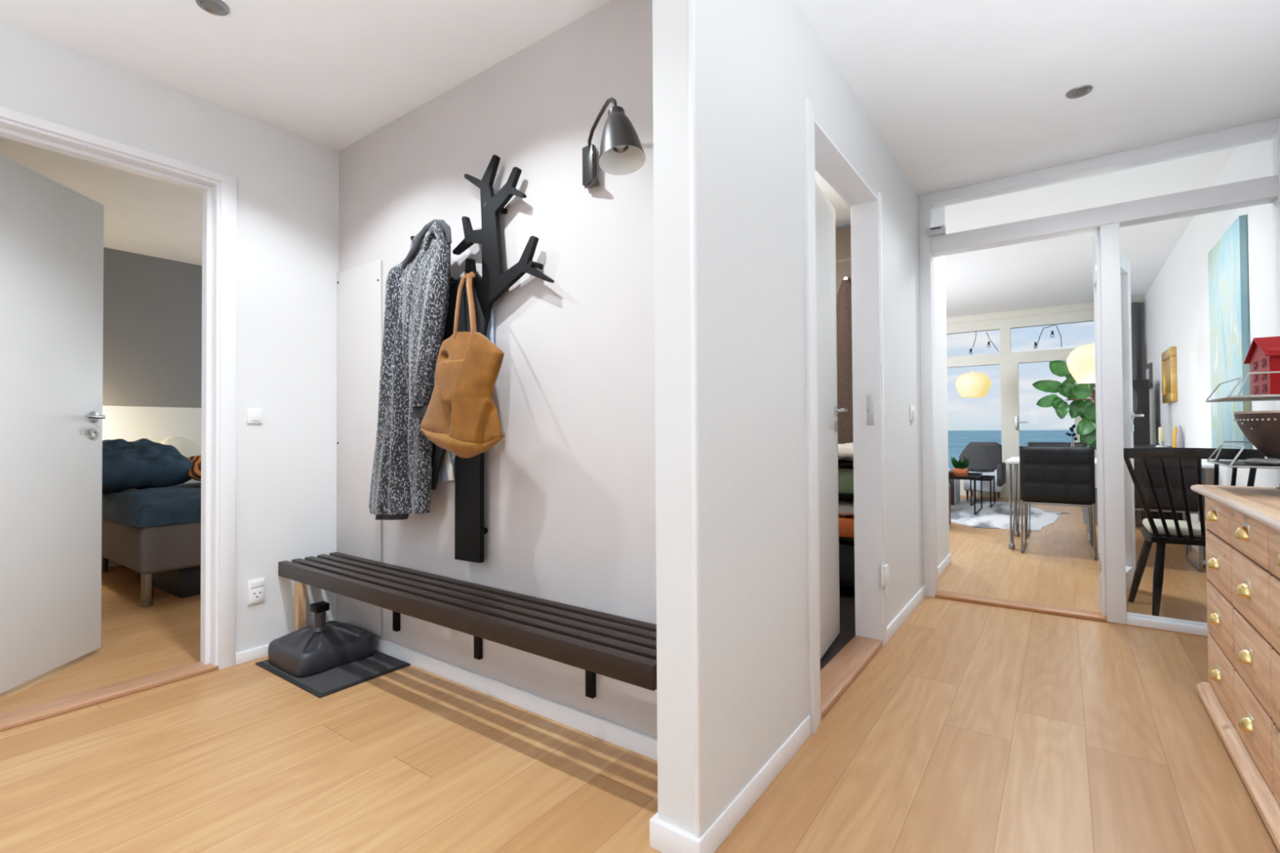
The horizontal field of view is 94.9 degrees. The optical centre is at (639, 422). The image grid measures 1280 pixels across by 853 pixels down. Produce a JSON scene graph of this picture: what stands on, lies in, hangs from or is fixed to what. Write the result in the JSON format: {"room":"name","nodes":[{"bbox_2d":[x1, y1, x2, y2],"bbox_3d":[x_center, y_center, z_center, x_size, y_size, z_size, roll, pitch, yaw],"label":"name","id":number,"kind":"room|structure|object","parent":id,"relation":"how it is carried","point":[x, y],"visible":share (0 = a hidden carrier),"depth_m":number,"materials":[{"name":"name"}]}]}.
{"room":"entrance hallway","nodes":[
{"label":"entrance hallway","id":0,"kind":"room"},
{"bbox_2d":[0,137,202,266],"bbox_3d":[-3.065,-1.392,3.452,2.930,0.100,5.200,-1,-1,36],"label":"ceiling","id":1,"kind":"structure","parent":0,"point":[143,215],"depth_m":3.56,"materials":[{"name":"paint"}]},
{"bbox_2d":[102,247,202,566],"bbox_3d":[-4.205,-0.118,4.261,0.100,2.410,5.200,-1,-1,36],"label":"wall","id":2,"kind":"structure","parent":0,"point":[152,306],"depth_m":4.65,"materials":[{"name":"paint"}]},
{"bbox_2d":[0,21,338,669],"bbox_3d":[-2.706,-0.169,1.329,0.100,2.410,4.194,-1,-1,36],"label":"wall","id":3,"kind":"structure","parent":0,"point":[287,183],"depth_m":2.65,"materials":[{"name":"white paint"}]},
{"bbox_2d":[0,155,106,693],"bbox_3d":[-2.416,0.005,2.287,0.171,2.035,0.842,0,-1,-12],"label":"door","id":4,"kind":"structure","parent":3,"relation":"in","point":[51,233],"depth_m":2.42,"materials":[{"name":"paint"}]},
{"bbox_2d":[0,660,218,731],"bbox_3d":[-2.098,1.035,2.168,0.134,0.018,0.885,-1,-1,36],"label":"threshold","id":5,"kind":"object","parent":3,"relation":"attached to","point":[9,720],"depth_m":2.21,"materials":[{"name":"brown wood"}]},
{"bbox_2d":[0,106,236,669],"bbox_3d":[-2.094,-0.014,2.174,0.122,2.115,1.003,-1,-1,36],"label":"trim","id":6,"kind":"structure","parent":3,"relation":"attached to","point":[218,522],"depth_m":2.51,"materials":[{"name":"white paint"}]},
{"bbox_2d":[235,644,269,665],"bbox_3d":[-1.617,1.024,2.718,0.013,0.050,0.449,-1,-1,36],"label":"baseboard","id":7,"kind":"structure","parent":3,"relation":"attached to","point":[250,655],"depth_m":2.58,"materials":[{"name":"white paint"}]},
{"bbox_2d":[246,408,262,423],"bbox_3d":[-1.710,-0.029,2.610,0.016,0.066,0.061,-1,-1,36],"label":"light switch","id":8,"kind":"object","parent":3,"relation":"attached to","point":[254,415],"visible":1,"depth_m":2.60,"materials":[{"name":"white plastic"}]},
{"bbox_2d":[248,577,264,604],"bbox_3d":[-1.701,0.749,2.606,0.014,0.106,0.066,-1,-1,36],"label":"wall socket","id":9,"kind":"object","parent":3,"relation":"attached to","point":[255,587],"visible":1,"depth_m":2.60,"materials":[{"name":"white plastic"}]},
{"bbox_2d":[338,0,657,737],"bbox_3d":[-0.609,-0.168,2.342,2.120,2.410,0.100,-1,-1,36],"label":"wall","id":10,"kind":"structure","parent":0,"point":[570,482],"depth_m":2.06,"materials":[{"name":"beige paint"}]},
{"bbox_2d":[336,258,382,635],"bbox_3d":[-1.341,0.113,2.795,0.394,1.720,0.014,-1,-1,36],"label":"board","id":11,"kind":"object","parent":10,"relation":"attached to","point":[359,327],"visible":0.88,"depth_m":2.79,"materials":[{"name":"beige paint"}]},
{"bbox_2d":[410,155,554,563],"bbox_3d":[-0.626,-0.229,2.258,0.828,1.521,0.056,-1,-1,36],"label":"coat rack","id":12,"kind":"object","parent":10,"relation":"attached to","point":[469,530],"visible":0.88,"depth_m":2.21,"materials":[{"name":"black paint"}]},
{"bbox_2d":[368,219,451,519],"bbox_3d":[-0.927,-0.186,2.328,0.594,1.186,0.110,-1,-1,36],"label":"coat","id":13,"kind":"object","parent":12,"relation":"hanging from","point":[416,301],"visible":0.96,"depth_m":2.29,"materials":[{"name":"fabric"}]},
{"bbox_2d":[431,276,485,489],"bbox_3d":[-0.717,-0.145,2.268,0.349,0.825,0.033,-1,-1,36],"label":"jacket","id":14,"kind":"object","parent":12,"relation":"hanging from","point":[464,322],"visible":0.35,"depth_m":2.25,"materials":[{"name":"fabric"}]},
{"bbox_2d":[420,271,505,457],"bbox_3d":[-0.632,-0.228,2.066,0.216,0.702,0.423,0,-1,-28],"label":"tote bag","id":15,"kind":"object","parent":12,"relation":"hanging from","point":[461,406],"visible":1,"depth_m":1.97,"materials":[{"name":"leather"}]},
{"bbox_2d":[437,307,494,480],"bbox_3d":[-0.705,-0.119,2.324,0.370,0.716,0.031,-1,-1,36],"label":"shirt","id":16,"kind":"object","parent":12,"relation":"hanging from","point":[446,471],"visible":0.23,"depth_m":2.35,"materials":[{"name":"fabric"}]},
{"bbox_2d":[375,636,657,760],"bbox_3d":[-0.632,1.005,2.277,2.102,0.062,0.014,-1,-1,36],"label":"baseboard","id":17,"kind":"structure","parent":10,"relation":"attached to","point":[644,744],"depth_m":2.09,"materials":[{"name":"white paint"}]},
{"bbox_2d":[582,97,645,188],"bbox_3d":[-0.120,-0.841,1.774,0.133,0.243,0.409,0,-1,-30],"label":"wall lamp","id":18,"kind":"object","parent":10,"relation":"attached to","point":[621,150],"visible":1,"depth_m":1.70,"materials":[{"name":"grey metal"}]},
{"bbox_2d":[0,495,1279,852],"bbox_3d":[0.069,1.062,4.437,7.300,0.001,13.300,-1,-1,36],"label":"floor","id":19,"kind":"structure","parent":0,"point":[975,728],"depth_m":1.82,"materials":[{"name":"brown wood"}]},
{"bbox_2d":[101,517,200,607],"bbox_3d":[-2.870,0.846,4.617,1.565,0.475,2.045,-1,-1,36],"label":"bed","id":20,"kind":"object","parent":19,"relation":"on","point":[147,551],"visible":0.35,"depth_m":3.46,"materials":[{"name":"grey fabric"}]},
{"bbox_2d":[102,482,200,527],"bbox_3d":[-2.742,0.519,4.519,1.257,0.181,2.060,-1,-1,36],"label":"mattress","id":21,"kind":"object","parent":20,"relation":"on","point":[180,503],"visible":0.24,"depth_m":3.53,"materials":[{"name":"blue fabric"}]},
{"bbox_2d":[102,438,192,493],"bbox_3d":[-3.534,0.291,4.020,0.492,0.362,0.703,-1,-1,33],"label":"pillow","id":22,"kind":"object","parent":21,"relation":"on","point":[141,464],"visible":0.68,"depth_m":3.98,"materials":[{"name":"blue fabric"}]},
{"bbox_2d":[187,455,201,480],"bbox_3d":[-3.093,0.332,4.392,0.330,0.201,0.500,-1,-1,44],"label":"cushion","id":23,"kind":"object","parent":21,"relation":"on","point":[194,473],"visible":0.16,"depth_m":4.15,"materials":[{"name":"orange fabric"}]},
{"bbox_2d":[157,436,201,483],"bbox_3d":[-3.639,0.356,4.626,0.218,0.493,0.502,-1,-1,36],"label":"pillow","id":24,"kind":"object","parent":20,"relation":"on","point":[188,448],"visible":0.23,"depth_m":4.65,"materials":[{"name":"white fabric"}]},
{"bbox_2d":[137,565,200,598],"bbox_3d":[-2.773,0.986,4.309,0.860,0.185,1.250,-1,-1,36],"label":"box","id":25,"kind":"object","parent":19,"relation":"on","point":[181,583],"visible":0.21,"depth_m":3.62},
{"bbox_2d":[255,650,410,697],"bbox_3d":[-1.325,1.039,2.531,0.564,0.010,0.381,-1,-1,36],"label":"door mat","id":26,"kind":"object","parent":19,"relation":"on","point":[338,678],"visible":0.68,"depth_m":2.41,"materials":[{"name":"rubber"}]},
{"bbox_2d":[267,600,376,677],"bbox_3d":[-1.396,0.909,2.585,0.330,0.252,0.344,-1,-1,36],"label":"base","id":27,"kind":"object","parent":26,"relation":"on","point":[324,646],"visible":1,"depth_m":2.50,"materials":[{"name":"black plastic"}]},
{"bbox_2d":[278,551,657,698],"bbox_3d":[-0.728,0.829,2.185,2.079,0.413,0.277,-1,-1,36],"label":"slatted bench","id":28,"kind":"object","parent":19,"relation":"on","point":[624,649],"visible":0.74,"depth_m":1.94,"materials":[{"name":"brown paint"}]},
{"bbox_2d":[948,484,951,524],"bbox_3d":[2.957,0.857,6.199,0.535,0.425,0.370,-1,-1,36],"label":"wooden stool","id":29,"kind":"object","parent":19,"relation":"on","point":[949,486],"visible":0.18,"depth_m":6.15,"materials":[{"name":"brown wood"}]},
{"bbox_2d":[951,497,1070,531],"bbox_3d":[4.257,1.071,7.061,1.488,0.004,2.826,-1,-1,36],"label":"cowhide rug","id":30,"kind":"object","parent":19,"relation":"on","point":[997,516],"visible":0.74,"depth_m":6.72,"materials":[{"name":"fur"}]},
{"bbox_2d":[948,479,959,505],"bbox_3d":[4.024,0.903,8.011,0.550,0.360,0.480,-1,-1,36],"label":"storage box","id":31,"kind":"object","parent":30,"relation":"on","point":[954,483],"visible":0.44,"depth_m":7.69,"materials":[{"name":"grey fabric"}]},
{"bbox_2d":[948,472,982,515],"bbox_3d":[3.785,0.854,7.273,0.725,0.439,0.720,-1,-1,36],"label":"side table","id":32,"kind":"object","parent":30,"relation":"on","point":[972,476],"visible":0.47,"depth_m":6.89,"materials":[{"name":"black paint"}]},
{"bbox_2d":[951,456,969,476],"bbox_3d":[3.903,0.535,7.151,0.200,0.243,0.204,-1,-1,36],"label":"planter","id":33,"kind":"object","parent":32,"relation":"on","point":[959,470],"visible":1,"depth_m":7.10,"materials":[{"name":"orange ceramic"}]},
{"bbox_2d":[948,472,982,479],"bbox_3d":[3.783,0.653,7.276,0.725,0.037,0.720,-1,-1,36],"label":"tray","id":34,"kind":"object","parent":32,"relation":"on","point":[972,476],"depth_m":6.90,"materials":[{"name":"black paint"}]},
{"bbox_2d":[969,475,995,506],"bbox_3d":[4.489,0.890,7.690,0.240,0.369,0.500,-1,-1,36],"label":"side table","id":35,"kind":"object","parent":30,"relation":"on","point":[984,477],"visible":0.63,"depth_m":7.56,"materials":[{"name":"black paint"}]},
{"bbox_2d":[972,475,995,480],"bbox_3d":[4.488,0.724,7.692,0.240,0.037,0.500,-1,-1,36],"label":"tray","id":36,"kind":"object","parent":35,"relation":"on","point":[984,477],"depth_m":7.57,"materials":[{"name":"black paint"}]},
{"bbox_2d":[959,441,1006,502],"bbox_3d":[4.834,0.675,8.275,0.514,0.814,0.710,-1,-1,36],"label":"lounge chair","id":37,"kind":"object","parent":30,"relation":"on","point":[985,458],"visible":0.83,"depth_m":7.97,"materials":[{"name":"grey fabric"}]},
{"bbox_2d":[1019,446,1096,559],"bbox_3d":[3.385,0.616,4.767,0.480,0.858,0.673,-1,-1,36],"label":"dining chair","id":38,"kind":"object","parent":19,"relation":"on","point":[1048,475],"visible":1,"depth_m":4.50,"materials":[{"name":"black leather"}]},
{"bbox_2d":[1026,442,1090,542],"bbox_3d":[3.894,0.619,5.482,0.480,0.858,0.673,-1,-1,36],"label":"dining chair","id":39,"kind":"object","parent":19,"relation":"on","point":[1029,444],"visible":0.05,"depth_m":5.63,"materials":[{"name":"black leather"}]},
{"bbox_2d":[1031,360,1097,525],"bbox_3d":[4.630,0.185,6.215,0.789,1.747,0.400,-1,-1,36],"label":"plant","id":40,"kind":"object","parent":19,"relation":"on","point":[1086,428],"visible":0.56,"depth_m":6.22,"materials":[{"name":"green plant"}]},
{"bbox_2d":[1004,457,1214,568],"bbox_3d":[3.782,0.677,4.830,1.258,0.735,0.830,-1,-1,36],"label":"dining table","id":41,"kind":"object","parent":19,"relation":"on","point":[1013,460],"visible":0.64,"depth_m":4.87,"materials":[{"name":"white laminate"}]},
{"bbox_2d":[1065,424,1078,446],"bbox_3d":[3.731,0.163,5.073,0.086,0.302,0.064,-1,-1,36],"label":"vase","id":42,"kind":"object","parent":41,"relation":"on","point":[1073,426],"visible":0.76,"depth_m":5.07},
{"bbox_2d":[1132,379,1150,444],"bbox_3d":[5.639,0.291,6.822,0.400,1.541,0.535,-1,-1,36],"label":"cabinet","id":43,"kind":"object","parent":19,"relation":"on","point":[1140,388],"visible":0.13,"depth_m":6.55,"materials":[{"name":"black wood"}]},
{"bbox_2d":[1133,444,1183,528],"bbox_3d":[5.029,0.640,5.757,0.300,0.820,1.430,-1,-1,36],"label":"sideboard","id":44,"kind":"object","parent":19,"relation":"on","point":[1140,516],"visible":0.11,"depth_m":5.30,"materials":[{"name":"black paint"}]},
{"bbox_2d":[1155,441,1168,447],"bbox_3d":[4.906,0.203,5.523,0.100,0.050,0.100,-1,-1,36],"label":"candle holder","id":45,"kind":"object","parent":44,"relation":"on","point":[1161,444],"visible":0.99,"depth_m":5.50,"materials":[{"name":"ceramic"}]},
{"bbox_2d":[1158,425,1164,441],"bbox_3d":[4.905,0.103,5.524,0.042,0.152,0.042,-1,-1,36],"label":"candle","id":46,"kind":"object","parent":45,"relation":"on","point":[1161,429],"visible":1,"depth_m":5.51,"materials":[{"name":"beige wax"}]},
{"bbox_2d":[1172,426,1177,447],"bbox_3d":[4.872,0.127,5.339,0.048,0.197,0.048,-1,-1,36],"label":"candle","id":47,"kind":"object","parent":44,"relation":"on","point":[1175,431],"visible":0.56,"depth_m":5.33,"materials":[{"name":"yellow wax"}]},
{"bbox_2d":[1176,425,1183,448],"bbox_3d":[4.826,0.123,5.248,0.048,0.202,0.048,-1,-1,36],"label":"candle","id":48,"kind":"object","parent":44,"relation":"on","point":[1180,436],"visible":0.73,"depth_m":5.23,"materials":[{"name":"grey wax"}]},
{"bbox_2d":[1133,447,1202,571],"bbox_3d":[3.823,0.608,4.391,0.480,0.858,0.673,-1,-1,36],"label":"dining chair","id":49,"kind":"object","parent":19,"relation":"on","point":[1171,464],"visible":0.42,"depth_m":4.09,"materials":[{"name":"black leather"}]},
{"bbox_2d":[1123,448,1264,616],"bbox_3d":[2.977,0.582,3.233,0.556,0.901,0.689,-1,-1,36],"label":"spindle chair","id":50,"kind":"object","parent":19,"relation":"on","point":[1161,540],"visible":0.63,"depth_m":3.07,"materials":[{"name":"black paint"}]},
{"bbox_2d":[1142,518,1207,537],"bbox_3d":[3.013,0.581,3.217,0.373,0.049,0.350,-1,-1,36],"label":"seat cushion","id":51,"kind":"object","parent":50,"relation":"on","point":[1196,526],"visible":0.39,"depth_m":3.16,"materials":[{"name":"fabric"}]},
{"bbox_2d":[1190,484,1279,852],"bbox_3d":[1.772,0.616,1.375,0.474,0.785,1.772,-1,-1,36],"label":"dresser","id":52,"kind":"object","parent":19,"relation":"on","point":[1241,697],"visible":1,"depth_m":1.68,"materials":[{"name":"brown wood"}]},
{"bbox_2d":[1204,371,1279,488],"bbox_3d":[2.140,0.035,1.883,0.422,0.385,0.374,-1,-1,36],"label":"wire stand","id":53,"kind":"object","parent":52,"relation":"on","point":[1231,464],"visible":1,"depth_m":1.89,"materials":[{"name":"black paint"}]},
{"bbox_2d":[1206,394,1279,402],"bbox_3d":[2.137,-0.082,1.882,0.417,0.008,0.362,-1,-1,36],"label":"tray","id":54,"kind":"object","parent":53,"relation":"on","point":[1239,397],"depth_m":1.90,"materials":[{"name":"grey metal"}]},
{"bbox_2d":[1208,460,1279,468],"bbox_3d":[2.139,0.137,1.879,0.417,0.008,0.362,-1,-1,36],"label":"tray","id":55,"kind":"object","parent":53,"relation":"on","point":[1231,464],"depth_m":1.86,"materials":[{"name":"black paint"}]},
{"bbox_2d":[1244,457,1266,464],"bbox_3d":[1.961,0.123,1.870,0.056,0.020,0.040,-1,-1,36],"label":"pebble","id":56,"kind":"object","parent":53,"relation":"on","point":[1251,461],"visible":0.93,"depth_m":1.86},
{"bbox_2d":[1232,410,1279,458],"bbox_3d":[2.098,0.047,1.860,0.308,0.170,0.308,-1,-1,10],"label":"wooden bowl","id":57,"kind":"object","parent":53,"relation":"on","point":[1261,428],"visible":0.98,"depth_m":1.86,"materials":[{"name":"brown wood"}]},
{"bbox_2d":[1243,336,1279,395],"bbox_3d":[2.116,-0.184,1.857,0.244,0.193,0.270,-1,-1,36],"label":"lantern","id":58,"kind":"object","parent":53,"relation":"on","point":[1263,355],"visible":0.96,"depth_m":1.88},
{"bbox_2d":[1262,459,1279,465],"bbox_3d":[1.978,0.124,1.833,0.048,0.017,0.034,-1,-1,36],"label":"pebble","id":59,"kind":"object","parent":53,"relation":"on","point":[1271,462],"visible":1,"depth_m":1.83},
{"bbox_2d":[1263,457,1279,460],"bbox_3d":[2.018,0.123,1.872,0.059,0.021,0.042,-1,-1,36],"label":"pebble","id":60,"kind":"object","parent":53,"relation":"on","point":[1266,459],"visible":0.38,"depth_m":1.86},
{"bbox_2d":[0,0,1279,196],"bbox_3d":[-0.451,-1.441,1.152,3.840,0.100,6.520,-1,-1,36],"label":"ceiling","id":61,"kind":"structure","parent":0,"point":[960,93],"depth_m":2.23,"materials":[{"name":"paint"}]},
{"bbox_2d":[195,0,229,16],"bbox_3d":[-1.405,-1.370,1.931,0.091,0.009,0.091,-1,-1,36],"label":"recessed light","id":62,"kind":"object","parent":61,"relation":"in","point":[217,7],"visible":1,"depth_m":1.94,"materials":[{"name":"metal"}]},
{"bbox_2d":[1065,84,1093,98],"bbox_3d":[1.840,-1.382,2.459,0.091,0.009,0.091,-1,-1,36],"label":"recessed light","id":63,"kind":"object","parent":61,"relation":"in","point":[1079,91],"visible":1,"depth_m":2.46,"materials":[{"name":"metal"}]},
{"bbox_2d":[652,0,923,837],"bbox_3d":[0.897,-0.175,2.530,0.115,2.410,2.788,-1,-1,36],"label":"wall","id":64,"kind":"structure","parent":0,"point":[753,68],"depth_m":1.58,"materials":[{"name":"white paint"}]},
{"bbox_2d":[649,816,702,852],"bbox_3d":[0.083,0.986,1.379,0.138,0.066,0.018,-1,-1,36],"label":"baseboard","id":65,"kind":"structure","parent":64,"relation":"attached to","point":[664,837],"depth_m":1.38,"materials":[{"name":"white paint"}]},
{"bbox_2d":[688,0,701,837],"bbox_3d":[0.126,-0.219,1.370,0.014,2.344,0.012,-1,-1,36],"label":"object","id":66,"kind":"structure","parent":64,"relation":"attached to","point":[691,3],"depth_m":1.36,"materials":[{"name":"white paint"}]},
{"bbox_2d":[700,715,810,852],"bbox_3d":[0.348,0.988,1.636,0.008,0.066,0.713,-1,-1,36],"label":"baseboard","id":67,"kind":"structure","parent":64,"relation":"attached to","point":[717,832],"depth_m":1.56,"materials":[{"name":"white paint"}]},
{"bbox_2d":[815,182,848,658],"bbox_3d":[0.695,-0.015,2.482,0.171,2.032,0.850,-1,-1,36],"label":"door","id":68,"kind":"structure","parent":64,"relation":"in","point":[828,411],"depth_m":2.64,"materials":[{"name":"paint"}]},
{"bbox_2d":[803,97,887,733],"bbox_3d":[0.802,-0.026,2.387,0.134,2.110,1.000,-1,-1,36],"label":"trim","id":69,"kind":"structure","parent":64,"relation":"attached to","point":[821,154],"depth_m":2.73,"materials":[{"name":"white paint"}]},
{"bbox_2d":[820,635,882,720],"bbox_3d":[0.818,1.015,2.394,0.124,0.028,0.864,-1,-1,36],"label":"trim","id":70,"kind":"structure","parent":64,"relation":"attached to","point":[836,677],"depth_m":2.40,"materials":[{"name":"brown wood"}]},
{"bbox_2d":[880,562,888,589],"bbox_3d":[1.137,0.707,2.727,0.022,0.120,0.080,-1,-1,36],"label":"wall socket","id":71,"kind":"object","parent":64,"relation":"attached to","point":[884,570],"visible":0.92,"depth_m":2.70,"materials":[{"name":"white plastic"}]},
{"bbox_2d":[886,585,925,642],"bbox_3d":[1.425,1.002,3.129,0.012,0.066,0.960,-1,-1,36],"label":"baseboard","id":72,"kind":"structure","parent":64,"relation":"attached to","point":[892,628],"depth_m":3.05,"materials":[{"name":"white paint"}]},
{"bbox_2d":[909,404,915,421],"bbox_3d":[1.533,-0.055,3.296,0.020,0.090,0.080,-1,-1,36],"label":"light switch","id":73,"kind":"object","parent":64,"relation":"attached to","point":[913,412],"visible":1,"depth_m":3.28,"materials":[{"name":"white plastic"}]},
{"bbox_2d":[814,169,850,227],"bbox_3d":[0.153,-1.339,3.325,2.000,0.050,2.366,-1,-1,36],"label":"ceiling","id":74,"kind":"structure","parent":0,"point":[842,210],"depth_m":3.52,"materials":[{"name":"paint"}]},
{"bbox_2d":[820,584,855,670],"bbox_3d":[0.211,1.038,3.266,1.900,0.011,2.356,-1,-1,36],"label":"floor","id":75,"kind":"structure","parent":0,"point":[846,593],"depth_m":2.98,"materials":[{"name":"tile"}]},
{"bbox_2d":[838,460,854,586],"bbox_3d":[1.193,0.634,3.663,0.640,0.820,0.350,-1,-1,36],"label":"shelf","id":76,"kind":"object","parent":75,"relation":"on","point":[842,463],"visible":0.02,"depth_m":3.45,"materials":[{"name":"black paint"}]},
{"bbox_2d":[837,442,853,461],"bbox_3d":[1.238,0.179,3.599,0.420,0.117,0.200,-1,-1,36],"label":"towel","id":77,"kind":"object","parent":76,"relation":"on","point":[845,451],"visible":0.24,"depth_m":3.51,"materials":[{"name":"white fabric"}]},
{"bbox_2d":[838,466,853,493],"bbox_3d":[1.202,0.349,3.648,0.520,0.149,0.270,-1,-1,36],"label":"box","id":78,"kind":"object","parent":76,"relation":"on","point":[846,473],"visible":0.04,"depth_m":3.47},
{"bbox_2d":[838,515,853,537],"bbox_3d":[1.203,0.629,3.644,0.520,0.109,0.270,-1,-1,36],"label":"box","id":79,"kind":"object","parent":76,"relation":"on","point":[846,523],"visible":0.03,"depth_m":3.47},
{"bbox_2d":[838,501,853,516],"bbox_3d":[1.242,0.524,3.598,0.400,0.091,0.200,-1,-1,36],"label":"towel","id":80,"kind":"object","parent":79,"relation":"on","point":[845,508],"visible":0.26,"depth_m":3.51,"materials":[{"name":"white fabric"}]},
{"bbox_2d":[839,540,854,582],"bbox_3d":[1.204,0.834,3.641,0.520,0.219,0.270,-1,-1,36],"label":"box","id":81,"kind":"object","parent":76,"relation":"on","point":[846,548],"visible":0.03,"depth_m":3.47,"materials":[{"name":"black"}]},
{"bbox_2d":[835,226,853,502],"bbox_3d":[0.161,-0.109,3.307,2.000,2.310,2.366,-1,-1,36],"label":"wall","id":82,"kind":"structure","parent":0,"point":[843,256],"depth_m":3.81,"materials":[{"name":"brown paint"}]},
{"bbox_2d":[835,276,853,444],"bbox_3d":[1.312,-0.352,3.749,0.360,1.174,0.108,-1,-1,36],"label":"robe","id":83,"kind":"object","parent":82,"relation":"hanging from","point":[843,301],"visible":0.35,"depth_m":3.71,"materials":[{"name":"fabric"}]},
{"bbox_2d":[835,206,949,565],"bbox_3d":[2.038,-0.261,7.204,3.700,2.700,6.130,-1,-1,36],"label":"wall","id":84,"kind":"structure","parent":0,"point":[939,216],"depth_m":4.20,"materials":[{"name":"white paint"}]},
{"bbox_2d":[937,553,951,577],"bbox_3d":[2.042,1.009,4.003,0.012,0.070,0.960,-1,-1,36],"label":"baseboard","id":85,"kind":"structure","parent":84,"relation":"attached to","point":[946,562],"depth_m":4.13,"materials":[{"name":"white paint"}]},
{"bbox_2d":[946,297,1144,498],"bbox_3d":[4.471,-0.249,9.146,5.180,2.700,0.187,-1,-1,36],"label":"window","id":86,"kind":"structure","parent":84,"relation":"in","point":[1008,361],"depth_m":8.47,"materials":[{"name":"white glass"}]},
{"bbox_2d":[986,332,998,351],"bbox_3d":[5.161,-1.185,8.600,0.140,0.276,0.048,-1,-1,36],"label":"string lights","id":87,"kind":"object","parent":86,"relation":"hanging from","point":[988,342],"depth_m":8.62},
{"bbox_2d":[1033,324,1062,349],"bbox_3d":[5.699,-1.194,8.212,0.319,0.314,0.048,-1,-1,36],"label":"string lights","id":88,"kind":"object","parent":86,"relation":"hanging from","point":[1035,343],"depth_m":8.24},
{"bbox_2d":[944,146,1236,317],"bbox_3d":[2.737,-1.673,6.684,5.280,0.100,6.180,-1,-1,36],"label":"ceiling","id":89,"kind":"structure","parent":0,"point":[1057,271],"depth_m":5.46,"materials":[{"name":"paint"}]},
{"bbox_2d":[955,302,991,397],"bbox_3d":[4.480,-0.978,7.907,0.420,1.276,0.420,-1,-1,36],"label":"pendant lamp","id":90,"kind":"object","parent":89,"relation":"hanging from","point":[972,384],"visible":1,"depth_m":7.76,"materials":[{"name":"beige"}]},
{"bbox_2d":[1066,231,1095,383],"bbox_3d":[3.926,-1.000,5.057,0.420,1.307,0.420,-1,-1,36],"label":"pendant lamp","id":91,"kind":"object","parent":89,"relation":"hanging from","point":[1081,361],"visible":0.45,"depth_m":4.99,"materials":[{"name":"glass"}]},
{"bbox_2d":[1144,139,1277,521],"bbox_3d":[2.943,-0.333,2.505,0.100,2.700,12.700,-1,-1,36],"label":"wall","id":92,"kind":"structure","parent":0,"point":[1176,303],"depth_m":4.58,"materials":[{"name":"white paint"}]},
{"bbox_2d":[935,590,1207,637],"bbox_3d":[2.389,1.019,3.098,1.488,0.020,0.123,-1,-1,36],"label":"threshold","id":93,"kind":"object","parent":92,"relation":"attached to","point":[1036,607],"depth_m":3.24,"materials":[{"name":"brown wood"}]},
{"bbox_2d":[1130,302,1145,379],"bbox_3d":[6.231,-0.243,7.568,0.445,2.581,0.066,-1,-1,36],"label":"curtain","id":94,"kind":"object","parent":92,"relation":"hanging from","point":[1138,339],"visible":0.1,"depth_m":7.49,"materials":[{"name":"fabric"}]},
{"bbox_2d":[1146,368,1149,379],"bbox_3d":[6.255,-0.564,7.213,0.018,0.201,0.422,-1,-1,36],"label":"picture","id":95,"kind":"object","parent":92,"relation":"attached to","point":[1147,370],"depth_m":7.25},
{"bbox_2d":[1144,362,1152,389],"bbox_3d":[6.250,-0.564,7.216,0.030,0.301,0.522,-1,-1,36],"label":"frame","id":96,"kind":"object","parent":92,"relation":"attached to","point":[1148,367],"visible":0.74,"depth_m":7.01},
{"bbox_2d":[1164,358,1169,394],"bbox_3d":[5.216,-0.457,5.775,0.027,0.345,0.446,-1,-1,36],"label":"picture","id":97,"kind":"object","parent":92,"relation":"attached to","point":[1166,360],"depth_m":5.84},
{"bbox_2d":[1161,346,1177,403],"bbox_3d":[5.209,-0.457,5.780,0.045,0.516,0.616,-1,-1,36],"label":"gilt frame","id":98,"kind":"object","parent":92,"relation":"attached to","point":[1169,359],"visible":1,"depth_m":5.61,"materials":[{"name":"metal"}]},
{"bbox_2d":[1191,545,1199,552],"bbox_3d":[4.798,1.008,5.149,0.013,0.070,6.020,-1,-1,36],"label":"baseboard","id":99,"kind":"structure","parent":92,"relation":"attached to","point":[1195,547],"depth_m":4.76,"materials":[{"name":"white paint"}]},
{"bbox_2d":[1208,214,1252,448],"bbox_3d":[3.751,-0.510,3.747,0.034,1.374,0.898,-1,-1,36],"label":"canvas painting","id":100,"kind":"object","parent":92,"relation":"attached to","point":[1228,260],"visible":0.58,"depth_m":3.63},
{"bbox_3d":[2.313,-1.525,3.180,1.680,0.290,0.100,-1,-1,36],"label":"glass wall","id":101,"kind":"structure","parent":0,"visible":0},
{"bbox_2d":[918,117,1279,635],"bbox_3d":[2.366,-0.175,3.129,1.570,2.410,0.121,-1,-1,36],"label":"door frame","id":102,"kind":"structure","parent":101,"relation":"in","point":[1106,221],"depth_m":3.02,"materials":[{"name":"white paint"}]},
{"bbox_2d":[927,225,946,237],"bbox_3d":[1.761,-1.136,3.487,0.095,0.048,0.045,-1,-1,36],"label":"sensor","id":103,"kind":"object","parent":102,"relation":"attached to","point":[938,230],"visible":1,"depth_m":3.47,"materials":[{"name":"plastic"}]},
{"bbox_2d":[1093,234,1143,609],"bbox_3d":[2.752,-0.006,3.431,0.800,2.015,0.170,0,-1,-37],"label":"door","id":104,"kind":"structure","parent":102,"relation":"attached to","point":[1125,265],"depth_m":3.61,"materials":[{"name":"white paint"}]},
{"label":"outside","id":105,"kind":"structure","parent":0,"visible":0},
{"bbox_2d":[947,430,1075,471],"bbox_3d":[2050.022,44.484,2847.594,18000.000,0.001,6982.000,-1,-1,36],"label":"sea","id":106,"kind":"structure","parent":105,"point":[957,440],"depth_m":1063.89,"materials":[{"name":"liquid"}]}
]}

